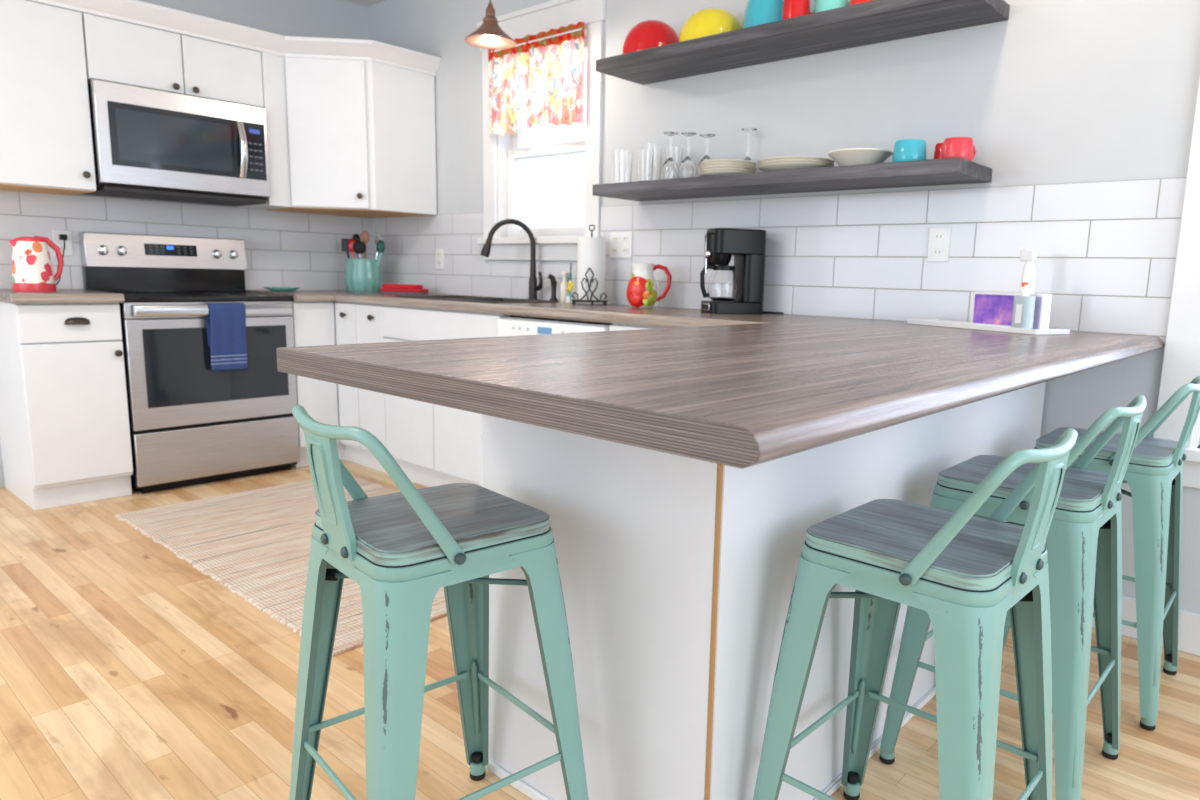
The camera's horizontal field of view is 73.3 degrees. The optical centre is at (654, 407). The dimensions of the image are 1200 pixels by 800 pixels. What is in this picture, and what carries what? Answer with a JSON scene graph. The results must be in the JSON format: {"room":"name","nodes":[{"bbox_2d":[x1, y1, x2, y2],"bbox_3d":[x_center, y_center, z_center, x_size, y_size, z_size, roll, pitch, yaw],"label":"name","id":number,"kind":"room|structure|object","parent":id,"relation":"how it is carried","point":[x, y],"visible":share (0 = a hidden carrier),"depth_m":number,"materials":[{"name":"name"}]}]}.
{"room":"kitchen","nodes":[
{"label":"kitchen","id":0,"kind":"room"},
{"bbox_2d":[0,0,367,487],"bbox_3d":[-3.642,-0.833,2.997,0.120,2.620,5.600,9,12,40],"label":"wall","id":1,"kind":"structure","parent":0,"point":[339,19],"depth_m":4.49,"materials":[{"name":"paint"}]},
{"bbox_2d":[0,0,96,194],"bbox_3d":[-2.763,-1.346,3.512,0.409,0.760,0.406,9,12,40],"label":"upper cabinet","id":2,"kind":"object","parent":1,"relation":"attached to","point":[46,144],"visible":1,"depth_m":3.43,"materials":[{"name":"white paint"}]},
{"bbox_2d":[82,13,263,107],"bbox_3d":[-2.374,-1.647,3.914,0.409,0.277,0.758,9,12,40],"label":"upper cabinet","id":3,"kind":"object","parent":1,"relation":"attached to","point":[116,51],"visible":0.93,"depth_m":3.77,"materials":[{"name":"white paint"}]},
{"bbox_2d":[84,79,269,205],"bbox_3d":[-2.362,-1.271,3.953,0.470,0.473,0.750,9,12,40],"label":"microwave","id":4,"kind":"object","parent":3,"relation":"attached to","point":[151,144],"visible":0.95,"depth_m":3.80,"materials":[{"name":"silver metal"}]},
{"bbox_2d":[249,129,259,133],"bbox_3d":[-2.014,-1.391,4.043,0.001,0.020,0.052,9,12,40],"label":"clock","id":5,"kind":"object","parent":4,"relation":"on","point":[251,131],"depth_m":4.04,"materials":[{"name":"blue glass"}]},
{"bbox_2d":[0,190,373,289],"bbox_3d":[-2.620,-0.824,4.109,0.008,0.474,2.600,9,12,40],"label":"tiled wall","id":6,"kind":"structure","parent":1,"relation":"attached to","point":[283,249],"depth_m":4.33,"materials":[{"name":"white tile"}]},
{"bbox_2d":[52,230,72,255],"bbox_3d":[-2.835,-0.790,3.848,0.009,0.116,0.074,9,12,40],"label":"wall outlet","id":7,"kind":"object","parent":6,"relation":"attached to","point":[60,243],"visible":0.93,"depth_m":3.85,"materials":[{"name":"white plastic"}]},
{"bbox_2d":[56,234,67,285],"bbox_3d":[-2.795,-0.689,3.780,0.034,0.254,0.187,-2,10,-22],"label":"plug","id":8,"kind":"object","parent":7,"relation":"attached to","point":[61,236],"visible":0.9,"depth_m":3.81,"materials":[{"name":"black plastic"}]},
{"bbox_2d":[59,245,67,251],"bbox_3d":[-2.834,-0.764,3.850,0.002,0.028,0.033,9,12,40],"label":"socket","id":9,"kind":"object","parent":7,"relation":"attached to","point":[60,246],"depth_m":3.85,"materials":[{"name":"white plastic"}]},
{"bbox_2d":[239,52,436,217],"bbox_3d":[-1.761,-1.475,4.453,0.689,0.760,0.808,9,12,40],"label":"upper cabinet","id":10,"kind":"object","parent":1,"relation":"attached to","point":[362,144],"depth_m":4.24,"materials":[{"name":"white paint"}]},
{"bbox_2d":[31,0,440,75],"bbox_3d":[-2.181,-1.793,3.708,2.475,0.087,0.320,-7,12,-40],"label":"crown molding","id":11,"kind":"structure","parent":10,"relation":"attached to","point":[132,11],"depth_m":3.98,"materials":[{"name":"white paint"}]},
{"bbox_2d":[343,0,385,6],"bbox_3d":[-0.978,-1.756,0.645,6.900,0.100,5.740,9,12,40],"label":"ceiling","id":12,"kind":"structure","parent":0,"point":[366,3],"depth_m":4.75,"materials":[{"name":"paint"}]},
{"bbox_2d":[464,0,516,49],"bbox_3d":[-0.717,-1.886,3.504,0.226,0.554,0.226,9,12,40],"label":"pendant lamp","id":13,"kind":"object","parent":12,"relation":"hanging from","point":[489,35],"visible":1,"depth_m":3.51,"materials":[{"name":"orange metal"}]},
{"bbox_2d":[483,2,497,21],"bbox_3d":[-0.721,-1.738,3.529,0.068,0.081,0.068,9,12,40],"label":"socket","id":14,"kind":"object","parent":13,"relation":"attached to","point":[490,11],"depth_m":3.51,"materials":[{"name":"orange metal"}]},
{"bbox_2d":[0,460,1199,799],"bbox_3d":[-1.048,0.927,1.087,6.900,0.100,5.740,9,12,40],"label":"floor","id":15,"kind":"structure","parent":0,"point":[128,671],"depth_m":2.03,"materials":[{"name":"brown wood"}]},
{"bbox_2d":[0,302,132,510],"bbox_3d":[-2.712,-0.043,3.673,0.610,0.890,0.370,9,12,40],"label":"base cabinet","id":16,"kind":"object","parent":15,"relation":"on","point":[65,439],"visible":0.95,"depth_m":3.49,"materials":[{"name":"white paint"}]},
{"bbox_2d":[0,289,124,303],"bbox_3d":[-2.700,-0.500,3.587,0.636,0.041,0.394,9,12,40],"label":"countertop","id":17,"kind":"structure","parent":16,"relation":"on","point":[10,296],"depth_m":3.39,"materials":[{"name":"brown wood"}]},
{"bbox_2d":[8,236,63,291],"bbox_3d":[-2.734,-0.637,3.540,0.173,0.243,0.158,0,10,-10],"label":"kettle","id":18,"kind":"object","parent":17,"relation":"on","point":[32,269],"visible":1,"depth_m":3.49,"materials":[{"name":"ceramic"}]},
{"bbox_2d":[79,232,299,493],"bbox_3d":[-2.316,-0.257,4.063,0.644,1.205,0.762,9,12,40],"label":"range","id":19,"kind":"object","parent":15,"relation":"on","point":[190,424],"visible":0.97,"depth_m":3.94,"materials":[{"name":"silver metal"}]},
{"bbox_2d":[111,292,292,301],"bbox_3d":[-2.327,-0.559,4.029,0.580,0.025,0.762,9,12,40],"label":"cooktop","id":20,"kind":"object","parent":19,"relation":"in","point":[128,296],"depth_m":3.91,"materials":[{"name":"black glass"}]},
{"bbox_2d":[122,301,296,430],"bbox_3d":[-2.103,-0.218,3.883,0.081,0.582,0.756,9,12,40],"label":"oven","id":21,"kind":"object","parent":19,"relation":"in","point":[172,384],"depth_m":3.82,"materials":[{"name":"silver metal"}]},
{"bbox_2d":[206,302,246,371],"bbox_3d":[-2.060,-0.342,3.874,0.050,0.328,0.169,9,12,40],"label":"dish towel","id":22,"kind":"object","parent":19,"relation":"hanging from","point":[226,322],"visible":1,"depth_m":3.86,"materials":[{"name":"blue fabric"}]},
{"bbox_2d":[114,475,446,655],"bbox_3d":[-1.253,0.515,3.215,1.840,0.009,1.061,9,12,40],"label":"rag rug","id":23,"kind":"object","parent":15,"relation":"on","point":[256,543],"visible":0.48,"depth_m":3.10,"materials":[{"name":"beige fabric"}]},
{"bbox_2d":[291,301,369,467],"bbox_3d":[-1.758,-0.176,4.630,0.792,0.890,0.793,9,12,40],"label":"base cabinet","id":24,"kind":"object","parent":15,"relation":"on","point":[315,323],"visible":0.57,"depth_m":4.29,"materials":[{"name":"white paint"}]},
{"bbox_2d":[246,290,335,301],"bbox_3d":[-1.996,-0.615,4.397,0.636,0.041,0.227,9,12,40],"label":"countertop","id":25,"kind":"structure","parent":24,"relation":"on","point":[298,296],"depth_m":4.22,"materials":[{"name":"brown wood"}]},
{"bbox_2d":[263,287,300,291],"bbox_3d":[-2.058,-0.656,4.438,0.190,0.022,0.190,9,12,40],"label":"spoon rest","id":26,"kind":"object","parent":25,"relation":"on","point":[285,289],"visible":0.99,"depth_m":4.38,"materials":[{"name":"teal ceramic"}]},
{"bbox_2d":[356,303,387,473],"bbox_3d":[-1.296,-0.121,4.367,0.256,0.890,0.596,9,12,40],"label":"base cabinet","id":27,"kind":"object","parent":15,"relation":"on","point":[369,317],"visible":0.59,"depth_m":4.15,"materials":[{"name":"white paint"}]},
{"bbox_2d":[289,405,588,799],"bbox_3d":[-0.380,0.414,1.391,0.409,0.848,0.409,-7,13,-42],"label":"bar stool","id":28,"kind":"object","parent":15,"relation":"on","point":[400,548],"visible":1,"depth_m":1.29,"materials":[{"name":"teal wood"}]},
{"bbox_2d":[382,305,509,486],"bbox_3d":[-0.847,-0.046,3.987,0.925,0.890,0.596,9,12,40],"label":"base cabinet","id":29,"kind":"object","parent":15,"relation":"on","point":[433,444],"visible":0.23,"depth_m":3.82,"materials":[{"name":"white paint"}]},
{"bbox_2d":[295,290,853,327],"bbox_3d":[-0.716,-0.488,3.825,3.341,0.040,0.615,9,12,40],"label":"countertop","id":30,"kind":"structure","parent":29,"relation":"on","point":[665,317],"depth_m":3.19,"materials":[{"name":"brown wood"}]},
{"bbox_2d":[345,259,381,291],"bbox_3d":[-1.727,-0.784,4.758,0.206,0.190,0.206,9,12,40],"label":"utensil crock","id":31,"kind":"object","parent":30,"relation":"on","point":[361,275],"visible":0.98,"depth_m":4.68,"materials":[{"name":"teal ceramic"}]},
{"bbox_2d":[341,238,350,258],"bbox_3d":[-1.806,-0.850,4.741,0.074,0.291,0.015,0,10,-11],"label":"spatula","id":32,"kind":"object","parent":31,"relation":"in","point":[344,242],"visible":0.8,"depth_m":4.72,"materials":[{"name":"black plastic"}]},
{"bbox_2d":[348,239,354,258],"bbox_3d":[-1.772,-0.845,4.723,0.051,0.287,0.019,0,10,-12],"label":"serving spoon","id":33,"kind":"object","parent":31,"relation":"in","point":[351,242],"visible":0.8,"depth_m":4.70,"materials":[{"name":"red plastic"}]},
{"bbox_2d":[352,234,360,258],"bbox_3d":[-1.754,-0.869,4.767,0.072,0.322,0.018,0,9,-9],"label":"serving spoon","id":34,"kind":"object","parent":31,"relation":"in","point":[356,237],"visible":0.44,"depth_m":4.74,"materials":[{"name":"black plastic"}]},
{"bbox_2d":[353,241,365,258],"bbox_3d":[-1.721,-0.834,4.692,0.061,0.278,0.061,9,12,40],"label":"ladle","id":35,"kind":"object","parent":31,"relation":"in","point":[359,247],"visible":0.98,"depth_m":4.66,"materials":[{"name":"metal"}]},
{"bbox_2d":[361,230,369,258],"bbox_3d":[-1.703,-0.873,4.737,0.049,0.342,0.020,-1,10,-17],"label":"serving spoon","id":36,"kind":"object","parent":31,"relation":"in","point":[365,236],"visible":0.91,"depth_m":4.71,"materials":[{"name":"brown wood"}]},
{"bbox_2d":[373,232,380,258],"bbox_3d":[-1.647,-0.874,4.771,0.049,0.336,0.050,5,10,18],"label":"whisk","id":37,"kind":"object","parent":31,"relation":"in","point":[377,234],"visible":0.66,"depth_m":4.76,"materials":[{"name":"metal"}]},
{"bbox_2d":[376,240,384,266],"bbox_3d":[-1.635,-0.843,4.735,0.097,0.288,0.018,1,9,0],"label":"turner","id":38,"kind":"object","parent":31,"relation":"in","point":[380,245],"visible":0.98,"depth_m":4.71,"materials":[{"name":"teal plastic"}]},
{"bbox_2d":[380,284,428,294],"bbox_3d":[-1.413,-0.671,4.542,0.240,0.052,0.160,2,9,2],"label":"pot holder","id":39,"kind":"object","parent":30,"relation":"on","point":[387,288],"visible":0.98,"depth_m":4.47,"materials":[{"name":"red fabric"}]},
{"bbox_2d":[394,295,559,316],"bbox_3d":[-0.889,-0.451,3.971,0.808,0.183,0.394,9,12,40],"label":"sink","id":40,"kind":"object","parent":30,"relation":"in","point":[442,297],"visible":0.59,"depth_m":3.98,"materials":[{"name":"metal"}]},
{"bbox_2d":[481,219,542,299],"bbox_3d":[-0.707,-0.734,3.982,0.303,0.395,0.088,0,9,-8],"label":"faucet","id":41,"kind":"object","parent":30,"relation":"on","point":[533,288],"visible":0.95,"depth_m":3.98,"materials":[{"name":"black metal"}]},
{"bbox_2d":[548,274,557,300],"bbox_3d":[-0.499,-0.591,3.947,0.047,0.135,0.050,9,12,40],"label":"sprayer","id":42,"kind":"object","parent":30,"relation":"on","point":[551,277],"visible":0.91,"depth_m":3.94,"materials":[{"name":"black metal"}]},
{"bbox_2d":[560,272,568,301],"bbox_3d":[-0.442,-0.595,3.941,0.048,0.146,0.048,9,12,40],"label":"soap bottle","id":43,"kind":"object","parent":30,"relation":"on","point":[564,291],"visible":0.92,"depth_m":3.93,"materials":[{"name":"white plastic"}]},
{"bbox_2d":[566,263,573,301],"bbox_3d":[-0.410,-0.608,3.891,0.044,0.190,0.044,9,12,40],"label":"dish brush","id":44,"kind":"object","parent":30,"relation":"on","point":[570,274],"visible":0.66,"depth_m":3.88,"materials":[{"name":"teal plastic"}]},
{"bbox_2d":[568,281,572,301],"bbox_3d":[-0.400,-0.553,3.817,0.014,0.103,0.052,-4,11,-29],"label":"sponge","id":45,"kind":"object","parent":30,"relation":"on","point":[570,285],"visible":1,"depth_m":3.81,"materials":[{"name":"yellow plastic"}]},
{"bbox_2d":[571,225,607,304],"bbox_3d":[-0.289,-0.653,3.665,0.162,0.360,0.173,2,9,0],"label":"towel stand","id":46,"kind":"object","parent":30,"relation":"on","point":[574,301],"visible":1,"depth_m":3.61,"materials":[{"name":"metal"}]},
{"bbox_2d":[577,237,605,299],"bbox_3d":[-0.290,-0.636,3.676,0.128,0.279,0.128,9,12,40],"label":"paper towel roll","id":47,"kind":"object","parent":46,"relation":"on","point":[591,250],"visible":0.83,"depth_m":3.62,"materials":[{"name":"white paper"}]},
{"bbox_2d":[626,263,671,307],"bbox_3d":[-0.036,-0.520,3.427,0.179,0.188,0.140,8,11,34],"label":"pitcher","id":48,"kind":"object","parent":30,"relation":"on","point":[642,290],"visible":1,"depth_m":3.39,"materials":[{"name":"ceramic"}]},
{"bbox_2d":[700,228,765,313],"bbox_3d":[0.294,-0.533,3.142,0.247,0.322,0.150,-1,10,-16],"label":"coffee maker","id":49,"kind":"object","parent":30,"relation":"on","point":[738,288],"visible":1,"depth_m":3.09,"materials":[{"name":"black plastic"}]},
{"bbox_2d":[705,233,731,264],"bbox_3d":[0.246,-0.615,3.114,0.109,0.121,0.109,-1,10,-16],"label":"basket","id":50,"kind":"object","parent":49,"relation":"on","point":[714,242],"depth_m":3.07,"materials":[{"name":"black plastic"}]},
{"bbox_2d":[763,311,783,313],"bbox_3d":[0.452,-0.376,3.168,0.121,0.008,0.009,8,11,33],"label":"power cord","id":51,"kind":"object","parent":30,"relation":"on","point":[763,311],"visible":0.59,"depth_m":3.16,"materials":[{"name":"black plastic"}]},
{"bbox_2d":[498,316,612,336],"bbox_3d":[-0.249,0.057,3.489,0.635,0.878,0.587,9,12,40],"label":"dishwasher","id":52,"kind":"object","parent":15,"relation":"on","point":[507,326],"visible":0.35,"depth_m":3.25,"materials":[{"name":"white plastic"}]},
{"bbox_2d":[609,323,663,330],"bbox_3d":[0.286,0.140,3.030,0.775,0.890,0.596,9,12,40],"label":"base cabinet","id":53,"kind":"object","parent":15,"relation":"on","point":[615,327],"visible":0.08,"depth_m":2.95,"materials":[{"name":"white paint"}]},
{"bbox_2d":[479,382,1045,799],"bbox_3d":[0.431,0.288,2.154,0.649,0.890,1.761,9,12,40],"label":"base cabinet","id":54,"kind":"object","parent":15,"relation":"on","point":[678,573],"visible":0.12,"depth_m":1.46,"materials":[{"name":"paint"}]},
{"bbox_2d":[276,319,1163,468],"bbox_3d":[0.424,-0.136,1.866,0.983,0.040,2.144,9,12,40],"label":"countertop","id":55,"kind":"structure","parent":54,"relation":"on","point":[741,396],"depth_m":1.18,"materials":[{"name":"brown wood"}]},
{"bbox_2d":[907,319,1069,334],"bbox_3d":[1.026,-0.256,2.514,0.145,0.016,0.502,-3,10,-27],"label":"serving tray","id":56,"kind":"object","parent":55,"relation":"on","point":[931,322],"visible":0.95,"depth_m":2.42,"materials":[{"name":"white plastic"}]},
{"bbox_2d":[972,291,1051,329],"bbox_3d":[1.074,-0.295,2.429,0.037,0.106,0.250,-3,10,-27],"label":"tissue box","id":57,"kind":"object","parent":56,"relation":"on","point":[989,308],"visible":0.62,"depth_m":2.43,"materials":[{"name":"purple cardboard"}]},
{"bbox_2d":[973,294,1014,325],"bbox_3d":[1.043,-0.299,2.449,0.001,0.090,0.174,-3,10,-27],"label":"print","id":58,"kind":"object","parent":57,"relation":"attached to","point":[988,309],"depth_m":2.46},
{"bbox_2d":[1033,296,1041,328],"bbox_3d":[1.098,-0.278,2.342,0.001,0.094,0.058,-3,10,-27],"label":"print","id":59,"kind":"object","parent":57,"relation":"attached to","point":[1038,299],"depth_m":2.32},
{"bbox_2d":[1011,285,1035,328],"bbox_3d":[1.067,-0.290,2.324,0.040,0.130,0.056,-3,10,-27],"label":"pump bottle","id":60,"kind":"object","parent":56,"relation":"on","point":[1024,304],"visible":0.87,"depth_m":2.31,"materials":[{"name":"clear plastic"}]},
{"bbox_2d":[1020,249,1037,292],"bbox_3d":[1.119,-0.358,2.424,0.042,0.235,0.050,-3,10,-27],"label":"spray bottle","id":61,"kind":"object","parent":56,"relation":"on","point":[1028,277],"visible":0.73,"depth_m":2.40,"materials":[{"name":"white plastic"}]},
{"bbox_2d":[753,428,1077,799],"bbox_3d":[0.439,0.441,1.356,0.409,0.848,0.409,10,12,41],"label":"bar stool","id":62,"kind":"object","parent":15,"relation":"on","point":[965,570],"visible":1,"depth_m":1.27,"materials":[{"name":"green metal"}]},
{"bbox_2d":[879,395,1145,799],"bbox_3d":[0.799,0.383,1.767,0.409,0.848,0.409,9,12,40],"label":"bar stool","id":63,"kind":"object","parent":15,"relation":"on","point":[1084,538],"visible":0.78,"depth_m":1.60,"materials":[{"name":"green metal"}]},
{"bbox_2d":[1002,376,1199,730],"bbox_3d":[1.200,0.327,2.171,0.409,0.848,0.409,9,12,39],"label":"bar stool","id":64,"kind":"object","parent":15,"relation":"on","point":[1154,472],"visible":0.56,"depth_m":1.97,"materials":[{"name":"green metal"}]},
{"bbox_2d":[367,0,1199,613],"bbox_3d":[0.805,-0.714,2.974,6.920,2.620,0.140,9,12,40],"label":"wall","id":65,"kind":"structure","parent":0,"point":[1055,91],"depth_m":2.67,"materials":[{"name":"paint"}]},
{"bbox_2d":[476,0,605,260],"bbox_3d":[-0.539,-1.349,4.018,0.916,1.205,0.190,9,12,40],"label":"window","id":66,"kind":"structure","parent":65,"relation":"in","point":[501,201],"depth_m":3.98,"materials":[{"name":"white paint"}]},
{"bbox_2d":[488,22,584,135],"bbox_3d":[-0.590,-1.581,3.905,0.701,0.448,0.044,9,12,40],"label":"valance curtain","id":67,"kind":"object","parent":66,"relation":"hanging from","point":[539,80],"visible":0.98,"depth_m":3.88,"materials":[{"name":"fabric"}]},
{"bbox_2d":[373,177,1185,343],"bbox_3d":[-0.135,-0.691,3.696,4.319,0.471,0.008,9,12,40],"label":"tiled wall","id":68,"kind":"structure","parent":65,"relation":"attached to","point":[1107,250],"depth_m":2.86,"materials":[{"name":"white tile"}]},
{"bbox_2d":[435,249,443,268],"bbox_3d":[-1.238,-0.856,4.619,0.074,0.116,0.009,9,12,40],"label":"wall outlet","id":69,"kind":"object","parent":68,"relation":"attached to","point":[439,253],"visible":1,"depth_m":4.61,"materials":[{"name":"white plastic"}]},
{"bbox_2d":[609,232,632,257],"bbox_3d":[-0.157,-0.749,3.695,0.140,0.116,0.009,9,12,40],"label":"wall outlet","id":70,"kind":"object","parent":68,"relation":"attached to","point":[620,242],"visible":1,"depth_m":3.69,"materials":[{"name":"white plastic"}]},
{"bbox_2d":[927,227,950,261],"bbox_3d":[0.970,-0.557,2.743,0.074,0.116,0.009,9,12,40],"label":"wall outlet","id":71,"kind":"object","parent":68,"relation":"attached to","point":[939,237],"visible":1,"depth_m":2.74,"materials":[{"name":"white plastic"}]},
{"bbox_2d":[933,248,942,256],"bbox_3d":[0.968,-0.531,2.745,0.033,0.028,0.002,9,12,40],"label":"socket","id":72,"kind":"object","parent":71,"relation":"attached to","point":[937,252],"depth_m":2.74,"materials":[{"name":"white plastic"}]},
{"bbox_2d":[934,233,943,240],"bbox_3d":[0.969,-0.583,2.737,0.033,0.028,0.002,9,12,40],"label":"socket","id":73,"kind":"object","parent":71,"relation":"attached to","point":[937,236],"depth_m":2.74,"materials":[{"name":"white plastic"}]},
{"bbox_2d":[593,157,991,200],"bbox_3d":[0.418,-0.838,3.005,1.547,0.044,0.292,9,12,40],"label":"floating shelf","id":74,"kind":"object","parent":65,"relation":"attached to","point":[957,170],"visible":1,"depth_m":2.79,"materials":[{"name":"grey wood"}]},
{"bbox_2d":[611,149,627,182],"bbox_3d":[-0.151,-1.024,3.441,0.072,0.150,0.072,9,12,40],"label":"drinking glass","id":75,"kind":"object","parent":74,"relation":"on","point":[613,152],"visible":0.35,"depth_m":3.41,"materials":[{"name":"white"}]},
{"bbox_2d":[617,151,632,182],"bbox_3d":[-0.126,-1.004,3.369,0.066,0.135,0.066,9,12,40],"label":"drinking glass","id":76,"kind":"object","parent":74,"relation":"on","point":[624,158],"visible":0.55,"depth_m":3.34,"materials":[{"name":"white"}]},
{"bbox_2d":[638,150,653,180],"bbox_3d":[-0.038,-0.984,3.282,0.066,0.128,0.066,9,12,40],"label":"drinking glass","id":77,"kind":"object","parent":74,"relation":"on","point":[645,157],"visible":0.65,"depth_m":3.26,"materials":[{"name":"white"}]},
{"bbox_2d":[643,143,661,179],"bbox_3d":[-0.010,-1.022,3.385,0.080,0.170,0.080,9,12,40],"label":"drinking glass","id":78,"kind":"object","parent":74,"relation":"on","point":[656,147],"visible":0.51,"depth_m":3.35,"materials":[{"name":"white"}]},
{"bbox_2d":[661,131,678,178],"bbox_3d":[0.063,-1.003,3.218,0.072,0.190,0.072,9,12,40],"label":"wine glass","id":79,"kind":"object","parent":74,"relation":"on","point":[670,169],"visible":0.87,"depth_m":3.20,"materials":[{"name":"white"}]},
{"bbox_2d":[666,146,682,177],"bbox_3d":[0.080,-0.999,3.324,0.068,0.150,0.068,9,12,40],"label":"drinking glass","id":80,"kind":"object","parent":74,"relation":"on","point":[676,151],"visible":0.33,"depth_m":3.29,"materials":[{"name":"white"}]},
{"bbox_2d":[679,132,696,177],"bbox_3d":[0.132,-0.989,3.173,0.072,0.182,0.072,9,12,40],"label":"wine glass","id":81,"kind":"object","parent":74,"relation":"on","point":[687,168],"visible":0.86,"depth_m":3.15,"materials":[{"name":"white"}]},
{"bbox_2d":[697,134,714,176],"bbox_3d":[0.204,-0.977,3.139,0.072,0.172,0.072,9,12,40],"label":"wine glass","id":82,"kind":"object","parent":74,"relation":"on","point":[707,136],"visible":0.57,"depth_m":3.13,"materials":[{"name":"white"}]},
{"bbox_2d":[700,171,748,175],"bbox_3d":[0.281,-0.889,3.092,0.216,0.018,0.216,9,12,40],"label":"plate","id":83,"kind":"object","parent":74,"relation":"on","point":[712,173],"visible":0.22,"depth_m":3.00,"materials":[{"name":"beige ceramic"}]},
{"bbox_2d":[700,168,754,172],"bbox_3d":[0.281,-0.899,3.090,0.216,0.018,0.216,9,12,40],"label":"plate","id":84,"kind":"object","parent":83,"relation":"on","point":[712,169],"visible":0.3,"depth_m":3.00,"materials":[{"name":"beige ceramic"}]},
{"bbox_2d":[700,165,755,170],"bbox_3d":[0.281,-0.909,3.088,0.216,0.018,0.216,9,12,40],"label":"plate","id":85,"kind":"object","parent":84,"relation":"on","point":[713,166],"visible":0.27,"depth_m":3.00,"materials":[{"name":"beige ceramic"}]},
{"bbox_2d":[700,162,755,167],"bbox_3d":[0.281,-0.920,3.087,0.216,0.018,0.216,9,12,40],"label":"plate","id":86,"kind":"object","parent":85,"relation":"on","point":[715,163],"visible":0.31,"depth_m":3.00,"materials":[{"name":"beige ceramic"}]},
{"bbox_2d":[700,159,755,164],"bbox_3d":[0.282,-0.930,3.085,0.216,0.018,0.216,9,12,40],"label":"plate","id":87,"kind":"object","parent":86,"relation":"on","point":[716,160],"visible":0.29,"depth_m":3.00,"materials":[{"name":"beige ceramic"}]},
{"bbox_2d":[741,128,756,171],"bbox_3d":[0.366,-0.989,3.150,0.072,0.200,0.072,9,12,40],"label":"wine glass","id":88,"kind":"object","parent":74,"relation":"on","point":[748,130],"visible":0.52,"depth_m":3.13,"materials":[{"name":"white"}]},
{"bbox_2d":[758,162,832,171],"bbox_3d":[0.511,-0.857,2.910,0.274,0.026,0.274,9,12,40],"label":"plate","id":89,"kind":"object","parent":74,"relation":"on","point":[789,165],"visible":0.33,"depth_m":2.81,"materials":[{"name":"beige ceramic"}]},
{"bbox_2d":[758,159,834,165],"bbox_3d":[0.511,-0.867,2.908,0.274,0.026,0.274,9,12,40],"label":"plate","id":90,"kind":"object","parent":89,"relation":"on","point":[784,160],"visible":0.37,"depth_m":2.79,"materials":[{"name":"beige ceramic"}]},
{"bbox_2d":[758,156,834,162],"bbox_3d":[0.511,-0.878,2.906,0.274,0.026,0.274,9,12,40],"label":"plate","id":91,"kind":"object","parent":90,"relation":"on","point":[781,157],"visible":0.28,"depth_m":2.79,"materials":[{"name":"beige ceramic"}]},
{"bbox_2d":[828,148,892,165],"bbox_3d":[0.698,-0.839,2.736,0.216,0.056,0.216,9,12,40],"label":"serving bowl","id":92,"kind":"object","parent":74,"relation":"on","point":[850,156],"visible":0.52,"depth_m":2.67,"materials":[{"name":"white ceramic"}]},
{"bbox_2d":[892,139,926,161],"bbox_3d":[0.823,-0.824,2.608,0.106,0.076,0.129,1,9,-4],"label":"mug","id":93,"kind":"object","parent":74,"relation":"on","point":[905,149],"visible":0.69,"depth_m":2.55,"materials":[{"name":"teal ceramic"}]},
{"bbox_2d":[933,143,942,158],"bbox_3d":[0.955,-0.816,2.598,0.110,0.070,0.072,-2,10,-19],"label":"mug","id":94,"kind":"object","parent":74,"relation":"on","point":[938,147],"visible":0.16,"depth_m":2.57,"materials":[{"name":"red ceramic"}]},
{"bbox_2d":[941,137,976,160],"bbox_3d":[0.954,-0.799,2.496,0.120,0.070,0.094,2,9,2],"label":"mug","id":95,"kind":"object","parent":74,"relation":"on","point":[962,147],"visible":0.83,"depth_m":2.46,"materials":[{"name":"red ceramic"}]},
{"bbox_2d":[596,0,1009,84],"bbox_3d":[0.437,-1.327,2.919,1.546,0.044,0.292,9,12,40],"label":"floating shelf","id":96,"kind":"object","parent":65,"relation":"attached to","point":[875,21],"visible":1,"depth_m":2.78,"materials":[{"name":"grey wood"}]},
{"bbox_2d":[622,20,678,53],"bbox_3d":[-0.008,-1.494,3.270,0.250,0.146,0.247,9,12,40],"label":"mixing bowl","id":97,"kind":"object","parent":96,"relation":"on","point":[647,34],"visible":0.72,"depth_m":3.17,"materials":[{"name":"red ceramic"}]},
{"bbox_2d":[679,8,741,41],"bbox_3d":[0.221,-1.453,3.083,0.258,0.138,0.255,9,12,40],"label":"mixing bowl","id":98,"kind":"object","parent":96,"relation":"on","point":[707,21],"visible":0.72,"depth_m":2.98,"materials":[{"name":"yellow ceramic"}]},
{"bbox_2d":[743,0,810,27],"bbox_3d":[0.446,-1.458,2.911,0.252,0.215,0.249,9,12,40],"label":"mixing bowl","id":99,"kind":"object","parent":96,"relation":"on","point":[757,12],"visible":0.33,"depth_m":2.82,"materials":[{"name":"teal ceramic"}]},
{"bbox_2d":[782,0,815,19],"bbox_3d":[0.494,-1.387,2.753,0.092,0.130,0.118,10,13,43],"label":"mug","id":100,"kind":"object","parent":96,"relation":"on","point":[791,8],"visible":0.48,"depth_m":2.71,"materials":[{"name":"red ceramic"}]},
{"bbox_2d":[814,0,849,12],"bbox_3d":[0.607,-1.361,2.706,0.136,0.100,0.116,-2,10,-19],"label":"mug","id":101,"kind":"object","parent":96,"relation":"on","point":[820,5],"visible":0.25,"depth_m":2.66,"materials":[{"name":"teal ceramic"}]},
{"bbox_2d":[849,0,872,4],"bbox_3d":[0.700,-1.331,2.632,0.124,0.070,0.100,-1,10,-16],"label":"mug","id":102,"kind":"object","parent":96,"relation":"on","point":[852,2],"visible":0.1,"depth_m":2.60,"materials":[{"name":"ceramic"}]},
{"bbox_2d":[1092,595,1199,655],"bbox_3d":[2.303,0.785,1.782,2.750,0.125,0.016,9,12,40],"label":"baseboard","id":103,"kind":"structure","parent":65,"relation":"attached to","point":[1189,622],"depth_m":2.39,"materials":[{"name":"white paint"}]},
{"bbox_2d":[1153,76,1199,488],"bbox_3d":[2.060,-0.611,1.865,1.422,1.840,0.190,9,12,40],"label":"window","id":104,"kind":"structure","parent":65,"relation":"in","point":[1181,358],"depth_m":2.30,"materials":[{"name":"white paint"}]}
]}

